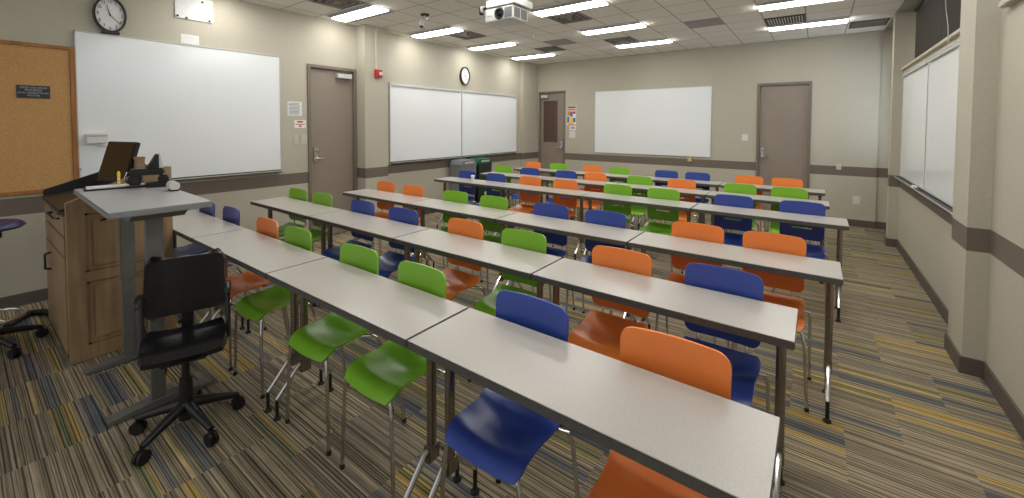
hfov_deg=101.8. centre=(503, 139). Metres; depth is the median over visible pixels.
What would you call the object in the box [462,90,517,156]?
whiteboard
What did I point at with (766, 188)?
folding table
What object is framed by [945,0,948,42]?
pull cord
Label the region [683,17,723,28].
ceiling vent
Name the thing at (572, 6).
recessed light
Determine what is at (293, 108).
notice
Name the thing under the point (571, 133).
light switch
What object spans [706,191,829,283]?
folding table
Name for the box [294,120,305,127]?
notice
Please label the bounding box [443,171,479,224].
chair
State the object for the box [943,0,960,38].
window blind
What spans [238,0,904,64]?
ceiling
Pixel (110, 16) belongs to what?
wall clock
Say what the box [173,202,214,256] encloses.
chair
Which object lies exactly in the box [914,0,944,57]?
window blind
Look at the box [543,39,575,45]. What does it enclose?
ceiling vent
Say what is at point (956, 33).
trim
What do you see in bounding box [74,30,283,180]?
whiteboard
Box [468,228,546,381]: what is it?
chair
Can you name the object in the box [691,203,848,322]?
folding table
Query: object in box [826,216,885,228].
baseboard
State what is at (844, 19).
recessed light
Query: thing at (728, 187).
chair
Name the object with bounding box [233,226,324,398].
chair
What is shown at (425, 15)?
ceiling camera
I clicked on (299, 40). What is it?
wall
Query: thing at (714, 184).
folding table
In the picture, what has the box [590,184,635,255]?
chair
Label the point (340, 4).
ceiling vent
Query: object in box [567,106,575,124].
poster
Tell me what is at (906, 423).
floor
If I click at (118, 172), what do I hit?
highlighter
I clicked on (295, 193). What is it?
chair
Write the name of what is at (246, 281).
chair
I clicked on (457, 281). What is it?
chair
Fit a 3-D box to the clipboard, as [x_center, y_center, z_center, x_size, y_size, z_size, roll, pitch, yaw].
[-2.411,0.291,2.581,0.130,0.017,0.280,2,3,43]
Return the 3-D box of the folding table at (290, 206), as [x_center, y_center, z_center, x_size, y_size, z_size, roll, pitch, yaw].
[-1.946,0.976,3.873,1.082,0.740,0.328,2,2,37]
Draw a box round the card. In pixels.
[181,33,198,44]
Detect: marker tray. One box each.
[172,170,283,180]
[390,156,463,163]
[464,152,517,156]
[894,176,915,191]
[916,190,951,215]
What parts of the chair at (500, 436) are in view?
leg, seat, leg, backrest, leg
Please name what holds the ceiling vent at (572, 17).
in the ceiling
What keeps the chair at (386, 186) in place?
on the floor
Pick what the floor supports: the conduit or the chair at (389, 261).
the chair at (389, 261)
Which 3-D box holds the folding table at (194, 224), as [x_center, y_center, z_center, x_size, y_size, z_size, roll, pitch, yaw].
[-2.380,0.999,3.195,1.061,0.740,0.328,2,2,37]
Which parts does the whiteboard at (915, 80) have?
map rail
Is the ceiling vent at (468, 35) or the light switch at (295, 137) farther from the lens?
the ceiling vent at (468, 35)
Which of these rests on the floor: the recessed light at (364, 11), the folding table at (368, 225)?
the folding table at (368, 225)
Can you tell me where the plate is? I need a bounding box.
[174,0,212,23]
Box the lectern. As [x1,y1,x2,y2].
[42,164,174,364]
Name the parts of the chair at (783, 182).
backrest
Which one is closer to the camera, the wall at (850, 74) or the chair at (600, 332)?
the chair at (600, 332)
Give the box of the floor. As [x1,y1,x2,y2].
[0,194,1023,497]
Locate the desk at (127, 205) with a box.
[74,183,212,426]
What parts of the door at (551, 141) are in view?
glass pane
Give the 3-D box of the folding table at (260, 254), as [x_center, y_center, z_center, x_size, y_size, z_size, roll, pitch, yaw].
[-1.525,1.024,2.552,1.061,0.740,0.328,2,2,37]
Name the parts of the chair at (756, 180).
backrest, seat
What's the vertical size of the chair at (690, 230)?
0.843 m
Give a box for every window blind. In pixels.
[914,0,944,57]
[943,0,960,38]
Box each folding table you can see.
[173,210,245,329]
[192,229,325,412]
[250,197,342,302]
[267,257,467,497]
[308,210,428,306]
[343,189,430,265]
[393,229,561,298]
[407,199,517,292]
[408,308,779,497]
[434,177,511,235]
[480,172,547,202]
[496,212,643,321]
[497,183,589,259]
[514,167,575,208]
[532,258,797,497]
[541,177,619,204]
[570,171,638,228]
[580,192,697,274]
[618,183,710,223]
[628,232,842,423]
[638,176,722,229]
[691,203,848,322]
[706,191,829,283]
[720,182,824,244]
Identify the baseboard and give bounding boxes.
[0,190,518,307]
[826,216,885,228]
[884,235,1023,440]
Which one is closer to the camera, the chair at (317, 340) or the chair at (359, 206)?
the chair at (317, 340)
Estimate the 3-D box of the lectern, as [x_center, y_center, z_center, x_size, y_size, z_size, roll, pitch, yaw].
[-2.884,0.779,3.003,0.939,1.190,0.562,2,2,37]
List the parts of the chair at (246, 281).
leg, leg, seat, seat frame, leg, backrest, leg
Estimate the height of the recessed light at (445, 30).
0.033 m
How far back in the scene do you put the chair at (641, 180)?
5.26 m
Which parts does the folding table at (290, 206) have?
leg, leg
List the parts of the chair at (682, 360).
seat, backrest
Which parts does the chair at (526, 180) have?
seat, backrest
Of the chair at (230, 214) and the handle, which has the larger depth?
the chair at (230, 214)
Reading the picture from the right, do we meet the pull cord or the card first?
the pull cord
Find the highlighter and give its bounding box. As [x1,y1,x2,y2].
[117,171,119,184]
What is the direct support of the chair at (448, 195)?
on the floor
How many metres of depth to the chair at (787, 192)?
4.34 m
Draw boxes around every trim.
[885,0,921,29]
[901,28,959,70]
[998,0,1020,7]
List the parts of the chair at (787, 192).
seat, backrest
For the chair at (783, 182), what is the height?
0.843 m
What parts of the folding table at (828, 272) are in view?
leg, leg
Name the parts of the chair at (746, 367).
seat, backrest, leg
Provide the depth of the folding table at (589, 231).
3.03 m
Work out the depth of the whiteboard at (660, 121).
7.89 m
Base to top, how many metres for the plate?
0.235 m
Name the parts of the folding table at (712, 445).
leg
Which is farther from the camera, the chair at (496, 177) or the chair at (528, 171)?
the chair at (528, 171)
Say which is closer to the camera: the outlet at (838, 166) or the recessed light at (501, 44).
the outlet at (838, 166)
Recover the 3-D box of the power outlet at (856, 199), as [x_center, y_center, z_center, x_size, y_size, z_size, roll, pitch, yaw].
[5.236,0.900,6.172,0.085,0.125,0.012,2,2,37]
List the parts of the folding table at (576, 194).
leg, leg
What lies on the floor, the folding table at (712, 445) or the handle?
the folding table at (712, 445)
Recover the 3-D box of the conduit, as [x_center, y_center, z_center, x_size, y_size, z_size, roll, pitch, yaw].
[-1.796,-1.287,5.832,0.013,0.602,0.025,2,2,37]
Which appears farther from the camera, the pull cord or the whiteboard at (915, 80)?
the whiteboard at (915, 80)
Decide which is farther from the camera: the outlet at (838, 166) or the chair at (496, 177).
the outlet at (838, 166)
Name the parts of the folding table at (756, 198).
leg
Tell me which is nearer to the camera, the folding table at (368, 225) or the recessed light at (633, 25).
the folding table at (368, 225)
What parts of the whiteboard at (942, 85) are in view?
map rail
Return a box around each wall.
[0,0,537,297]
[538,30,892,221]
[886,0,1023,414]
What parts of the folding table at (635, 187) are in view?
leg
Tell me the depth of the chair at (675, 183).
4.95 m
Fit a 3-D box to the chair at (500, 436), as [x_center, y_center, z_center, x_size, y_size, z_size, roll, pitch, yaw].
[0.021,1.014,1.463,0.402,0.843,0.380,2,2,37]
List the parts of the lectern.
handle, handle, drawer, drawer, cabinet door, panel, panel moulding, raised panel, raised panel, panel moulding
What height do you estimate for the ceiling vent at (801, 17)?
0.011 m
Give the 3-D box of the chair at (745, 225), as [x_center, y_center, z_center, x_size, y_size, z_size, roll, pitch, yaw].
[2.055,0.940,3.772,0.402,0.843,0.380,2,2,36]
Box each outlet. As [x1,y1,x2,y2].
[836,164,840,169]
[853,196,859,204]
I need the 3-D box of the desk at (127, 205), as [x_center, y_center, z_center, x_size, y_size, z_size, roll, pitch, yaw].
[-2.056,0.853,2.375,1.100,1.090,0.456,2,3,39]
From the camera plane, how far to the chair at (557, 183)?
4.90 m
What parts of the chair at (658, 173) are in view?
backrest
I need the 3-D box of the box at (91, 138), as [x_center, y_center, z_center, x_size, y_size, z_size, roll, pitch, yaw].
[-3.631,-0.013,3.708,0.053,0.088,0.138,2,2,37]
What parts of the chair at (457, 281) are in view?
seat, backrest, leg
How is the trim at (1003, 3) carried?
attached to the wall at (972, 258)
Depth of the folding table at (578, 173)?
6.23 m
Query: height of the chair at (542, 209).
0.843 m
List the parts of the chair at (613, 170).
backrest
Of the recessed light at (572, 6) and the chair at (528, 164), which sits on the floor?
the chair at (528, 164)
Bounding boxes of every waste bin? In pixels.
[449,158,476,204]
[468,157,491,203]
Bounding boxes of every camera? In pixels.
[124,168,168,187]
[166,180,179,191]
[419,13,428,27]
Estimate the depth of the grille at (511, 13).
3.86 m
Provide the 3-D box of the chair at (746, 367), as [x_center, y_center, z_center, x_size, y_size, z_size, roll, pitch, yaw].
[0.910,1.006,1.795,0.402,0.843,0.380,2,3,37]
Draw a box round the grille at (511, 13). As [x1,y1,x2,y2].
[504,6,526,20]
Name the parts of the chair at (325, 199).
seat, backrest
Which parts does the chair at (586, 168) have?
backrest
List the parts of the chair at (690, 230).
leg, leg, seat, backrest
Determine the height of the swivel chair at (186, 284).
0.823 m
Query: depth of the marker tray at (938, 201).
3.33 m
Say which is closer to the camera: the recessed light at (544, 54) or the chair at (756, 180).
the chair at (756, 180)
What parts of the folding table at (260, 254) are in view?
leg, leg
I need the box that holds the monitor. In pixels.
[96,141,140,181]
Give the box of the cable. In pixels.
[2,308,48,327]
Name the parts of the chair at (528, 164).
backrest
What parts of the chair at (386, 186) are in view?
seat, backrest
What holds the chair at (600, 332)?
on the floor
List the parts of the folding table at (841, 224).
leg, leg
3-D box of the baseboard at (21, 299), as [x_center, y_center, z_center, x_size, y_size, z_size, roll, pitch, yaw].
[-2.113,1.233,5.674,0.210,0.100,9.660,2,2,37]
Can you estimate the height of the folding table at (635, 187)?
0.740 m
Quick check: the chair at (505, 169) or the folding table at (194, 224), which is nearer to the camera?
the folding table at (194, 224)
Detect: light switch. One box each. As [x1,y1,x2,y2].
[293,135,297,144]
[301,135,306,144]
[569,131,574,137]
[742,134,747,140]
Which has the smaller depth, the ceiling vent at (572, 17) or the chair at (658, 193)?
the chair at (658, 193)
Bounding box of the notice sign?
[16,85,49,98]
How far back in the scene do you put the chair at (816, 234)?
3.52 m
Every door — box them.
[307,63,356,233]
[538,90,565,186]
[755,81,811,209]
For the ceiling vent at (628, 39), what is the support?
in the ceiling
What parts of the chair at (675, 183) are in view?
seat, backrest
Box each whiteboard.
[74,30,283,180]
[389,83,463,163]
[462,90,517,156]
[594,86,711,157]
[894,59,927,191]
[916,40,959,215]
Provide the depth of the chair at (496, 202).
3.76 m
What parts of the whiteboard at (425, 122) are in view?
map rail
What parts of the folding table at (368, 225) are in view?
leg, leg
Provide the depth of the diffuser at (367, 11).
5.06 m
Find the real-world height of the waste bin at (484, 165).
0.896 m
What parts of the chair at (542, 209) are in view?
leg, backrest, seat, leg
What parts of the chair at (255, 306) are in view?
leg, leg, seat, leg, backrest, leg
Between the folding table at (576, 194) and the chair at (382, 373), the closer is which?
the chair at (382, 373)
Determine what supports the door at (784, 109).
in the wall at (850, 74)
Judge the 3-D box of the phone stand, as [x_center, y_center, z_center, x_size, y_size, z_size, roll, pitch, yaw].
[-2.221,0.134,2.643,0.028,0.090,0.085,2,2,37]
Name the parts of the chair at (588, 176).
seat, backrest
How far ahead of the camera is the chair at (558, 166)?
7.07 m
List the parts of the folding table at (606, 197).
leg, leg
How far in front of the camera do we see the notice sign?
3.41 m
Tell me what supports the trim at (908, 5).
attached to the wall at (972, 258)
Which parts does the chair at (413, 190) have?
backrest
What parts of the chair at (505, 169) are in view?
backrest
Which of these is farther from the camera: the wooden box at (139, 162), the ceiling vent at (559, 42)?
the ceiling vent at (559, 42)
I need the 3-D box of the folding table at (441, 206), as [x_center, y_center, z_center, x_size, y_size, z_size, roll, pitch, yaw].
[-0.406,0.984,3.788,1.072,0.740,0.328,2,2,37]
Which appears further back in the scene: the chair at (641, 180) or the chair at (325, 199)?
the chair at (641, 180)
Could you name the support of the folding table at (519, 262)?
on the floor
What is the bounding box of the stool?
[0,219,48,359]
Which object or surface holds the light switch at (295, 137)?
attached to the wall at (299, 40)
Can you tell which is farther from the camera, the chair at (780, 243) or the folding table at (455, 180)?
the folding table at (455, 180)
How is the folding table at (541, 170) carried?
on the floor
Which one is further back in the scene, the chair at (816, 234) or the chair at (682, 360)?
the chair at (816, 234)
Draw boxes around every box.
[85,133,107,143]
[133,156,144,168]
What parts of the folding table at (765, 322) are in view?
leg, leg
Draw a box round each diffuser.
[332,6,388,21]
[412,27,462,38]
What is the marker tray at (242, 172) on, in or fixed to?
on the whiteboard at (207, 112)
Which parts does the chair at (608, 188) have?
backrest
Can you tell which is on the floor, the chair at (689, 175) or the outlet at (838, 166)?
the chair at (689, 175)
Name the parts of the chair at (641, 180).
seat, backrest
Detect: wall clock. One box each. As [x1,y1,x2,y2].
[92,0,126,34]
[460,67,469,84]
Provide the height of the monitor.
0.327 m
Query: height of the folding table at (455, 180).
0.740 m
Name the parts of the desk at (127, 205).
leg, leg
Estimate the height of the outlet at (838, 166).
0.090 m
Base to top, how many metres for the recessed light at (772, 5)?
0.033 m
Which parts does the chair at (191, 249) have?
seat, backrest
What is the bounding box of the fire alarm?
[374,69,382,77]
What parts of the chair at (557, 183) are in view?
backrest, seat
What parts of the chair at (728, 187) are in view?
seat, backrest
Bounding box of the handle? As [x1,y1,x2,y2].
[49,206,64,214]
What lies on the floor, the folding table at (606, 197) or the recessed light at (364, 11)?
the folding table at (606, 197)
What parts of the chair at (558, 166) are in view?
backrest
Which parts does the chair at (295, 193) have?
seat, backrest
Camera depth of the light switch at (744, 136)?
7.02 m
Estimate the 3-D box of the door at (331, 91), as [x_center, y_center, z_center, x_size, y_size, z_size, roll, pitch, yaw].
[-2.302,0.155,5.584,0.166,2.260,0.695,2,2,37]
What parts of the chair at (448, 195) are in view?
seat, backrest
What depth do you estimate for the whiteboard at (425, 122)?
6.82 m
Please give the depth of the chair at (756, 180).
5.33 m
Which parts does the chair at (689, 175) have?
seat, backrest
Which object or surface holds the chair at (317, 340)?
on the floor
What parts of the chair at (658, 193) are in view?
seat, backrest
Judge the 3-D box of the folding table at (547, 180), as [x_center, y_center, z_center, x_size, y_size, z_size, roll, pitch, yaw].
[1.002,0.924,5.625,1.061,0.740,0.328,2,2,37]
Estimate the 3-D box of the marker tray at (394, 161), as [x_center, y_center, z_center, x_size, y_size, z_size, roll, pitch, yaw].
[-1.227,0.330,6.917,0.050,0.018,1.587,2,2,37]
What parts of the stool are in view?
arm, seat, arm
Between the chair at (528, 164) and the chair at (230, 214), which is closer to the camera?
the chair at (230, 214)
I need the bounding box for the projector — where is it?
[479,0,531,26]
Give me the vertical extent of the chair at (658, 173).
0.843 m
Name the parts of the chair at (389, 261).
seat, backrest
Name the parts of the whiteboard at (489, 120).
map rail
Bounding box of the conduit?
[375,26,376,68]
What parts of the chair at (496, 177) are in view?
backrest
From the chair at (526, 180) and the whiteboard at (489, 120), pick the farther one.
the whiteboard at (489, 120)
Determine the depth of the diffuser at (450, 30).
6.10 m
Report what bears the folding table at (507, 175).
on the floor
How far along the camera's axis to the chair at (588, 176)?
5.62 m
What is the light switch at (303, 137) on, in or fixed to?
attached to the wall at (299, 40)
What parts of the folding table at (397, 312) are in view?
leg, leg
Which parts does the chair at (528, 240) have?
seat, backrest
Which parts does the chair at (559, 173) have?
seat, backrest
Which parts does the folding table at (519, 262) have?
leg, leg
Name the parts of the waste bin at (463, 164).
lid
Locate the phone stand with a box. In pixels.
[146,154,163,168]
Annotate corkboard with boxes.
[0,39,78,196]
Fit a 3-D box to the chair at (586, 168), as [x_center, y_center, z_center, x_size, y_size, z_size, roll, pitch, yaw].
[1.337,0.840,6.593,0.402,0.843,0.380,2,3,37]
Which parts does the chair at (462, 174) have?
backrest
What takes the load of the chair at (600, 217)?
on the floor
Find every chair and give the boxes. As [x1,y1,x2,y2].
[128,248,244,465]
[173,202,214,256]
[178,206,250,323]
[209,217,289,370]
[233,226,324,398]
[278,188,306,239]
[283,192,333,252]
[285,243,393,455]
[318,200,374,305]
[340,261,455,497]
[354,181,400,253]
[379,185,429,265]
[379,207,417,278]
[420,190,473,274]
[440,290,579,497]
[442,218,485,300]
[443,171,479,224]
[457,195,507,294]
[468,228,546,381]
[471,173,505,234]
[484,166,513,206]
[508,176,540,230]
[510,168,538,213]
[513,203,574,309]
[515,162,542,212]
[544,163,569,209]
[546,170,578,217]
[552,179,581,257]
[560,245,651,426]
[565,210,631,319]
[572,165,603,218]
[573,172,606,221]
[588,326,731,497]
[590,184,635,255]
[600,167,631,222]
[625,176,654,224]
[636,188,683,272]
[647,170,677,223]
[655,221,728,347]
[657,179,697,252]
[682,172,709,223]
[683,263,769,413]
[714,194,752,246]
[724,183,758,231]
[729,175,765,232]
[732,231,811,412]
[766,187,810,243]
[767,178,804,240]
[772,200,828,302]
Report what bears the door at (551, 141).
in the wall at (850, 74)
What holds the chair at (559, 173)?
on the floor
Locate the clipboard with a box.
[83,183,144,191]
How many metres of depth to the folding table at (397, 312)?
1.76 m
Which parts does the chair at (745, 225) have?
seat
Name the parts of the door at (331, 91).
lock plate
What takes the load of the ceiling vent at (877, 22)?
in the ceiling
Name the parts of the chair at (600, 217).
leg, leg, seat, backrest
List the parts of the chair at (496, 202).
leg, seat, backrest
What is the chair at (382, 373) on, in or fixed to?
on the floor
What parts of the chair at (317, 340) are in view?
leg, leg, seat, leg, backrest, leg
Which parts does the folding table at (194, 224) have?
leg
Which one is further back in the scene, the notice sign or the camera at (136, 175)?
the notice sign
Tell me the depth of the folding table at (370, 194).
4.34 m
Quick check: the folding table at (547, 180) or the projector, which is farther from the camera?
the folding table at (547, 180)
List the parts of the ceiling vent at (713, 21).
perforated panel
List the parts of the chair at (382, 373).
leg, seat, leg, leg, backrest, leg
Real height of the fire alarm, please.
0.108 m
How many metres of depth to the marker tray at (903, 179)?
4.48 m
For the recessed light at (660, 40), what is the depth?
6.83 m
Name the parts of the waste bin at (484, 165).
lid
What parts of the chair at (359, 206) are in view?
seat, backrest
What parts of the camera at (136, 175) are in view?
arm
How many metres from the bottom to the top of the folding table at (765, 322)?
0.740 m
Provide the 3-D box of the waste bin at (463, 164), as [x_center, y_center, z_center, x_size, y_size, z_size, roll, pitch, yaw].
[-0.723,0.780,7.368,0.310,0.896,0.392,2,2,37]
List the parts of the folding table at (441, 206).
leg, leg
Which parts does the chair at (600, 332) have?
seat, backrest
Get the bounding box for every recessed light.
[323,3,395,21]
[405,25,467,38]
[465,41,518,50]
[509,52,556,59]
[528,0,611,17]
[578,21,648,34]
[614,38,674,47]
[756,0,844,11]
[767,16,849,31]
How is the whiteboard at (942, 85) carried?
attached to the wall at (972, 258)
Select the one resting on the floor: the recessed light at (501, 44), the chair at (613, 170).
the chair at (613, 170)
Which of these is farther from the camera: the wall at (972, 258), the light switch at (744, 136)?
the light switch at (744, 136)
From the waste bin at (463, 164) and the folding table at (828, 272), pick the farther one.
the waste bin at (463, 164)
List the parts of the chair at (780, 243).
backrest, seat, leg, leg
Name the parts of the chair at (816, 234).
backrest, seat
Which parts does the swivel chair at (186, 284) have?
armrest, arm, arm, seat, seat plate, backrest, arm, arm, arm, armrest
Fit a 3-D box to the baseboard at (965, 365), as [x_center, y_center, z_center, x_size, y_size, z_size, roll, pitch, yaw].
[2.271,1.382,1.786,0.107,0.100,8.712,2,2,37]
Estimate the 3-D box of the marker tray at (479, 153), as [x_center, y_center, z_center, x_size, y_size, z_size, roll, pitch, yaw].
[-0.228,0.287,8.245,0.050,0.018,1.718,2,2,37]
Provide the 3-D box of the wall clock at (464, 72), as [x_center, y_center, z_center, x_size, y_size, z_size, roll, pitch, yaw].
[-0.713,-1.165,7.585,0.040,0.330,0.244,2,2,37]
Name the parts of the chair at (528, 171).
seat, backrest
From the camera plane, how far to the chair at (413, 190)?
4.41 m
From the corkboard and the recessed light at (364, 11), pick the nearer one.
the corkboard
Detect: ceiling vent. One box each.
[308,0,363,9]
[447,31,486,39]
[535,46,565,52]
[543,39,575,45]
[547,12,591,23]
[603,36,638,44]
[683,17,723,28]
[764,14,805,25]
[849,18,889,28]
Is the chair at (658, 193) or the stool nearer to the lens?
the stool
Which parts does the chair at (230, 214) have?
leg, backrest, leg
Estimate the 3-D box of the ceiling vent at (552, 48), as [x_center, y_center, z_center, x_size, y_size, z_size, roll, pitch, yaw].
[0.833,-1.627,7.505,0.428,0.021,0.423,2,2,37]
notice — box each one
[287,101,301,115]
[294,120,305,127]

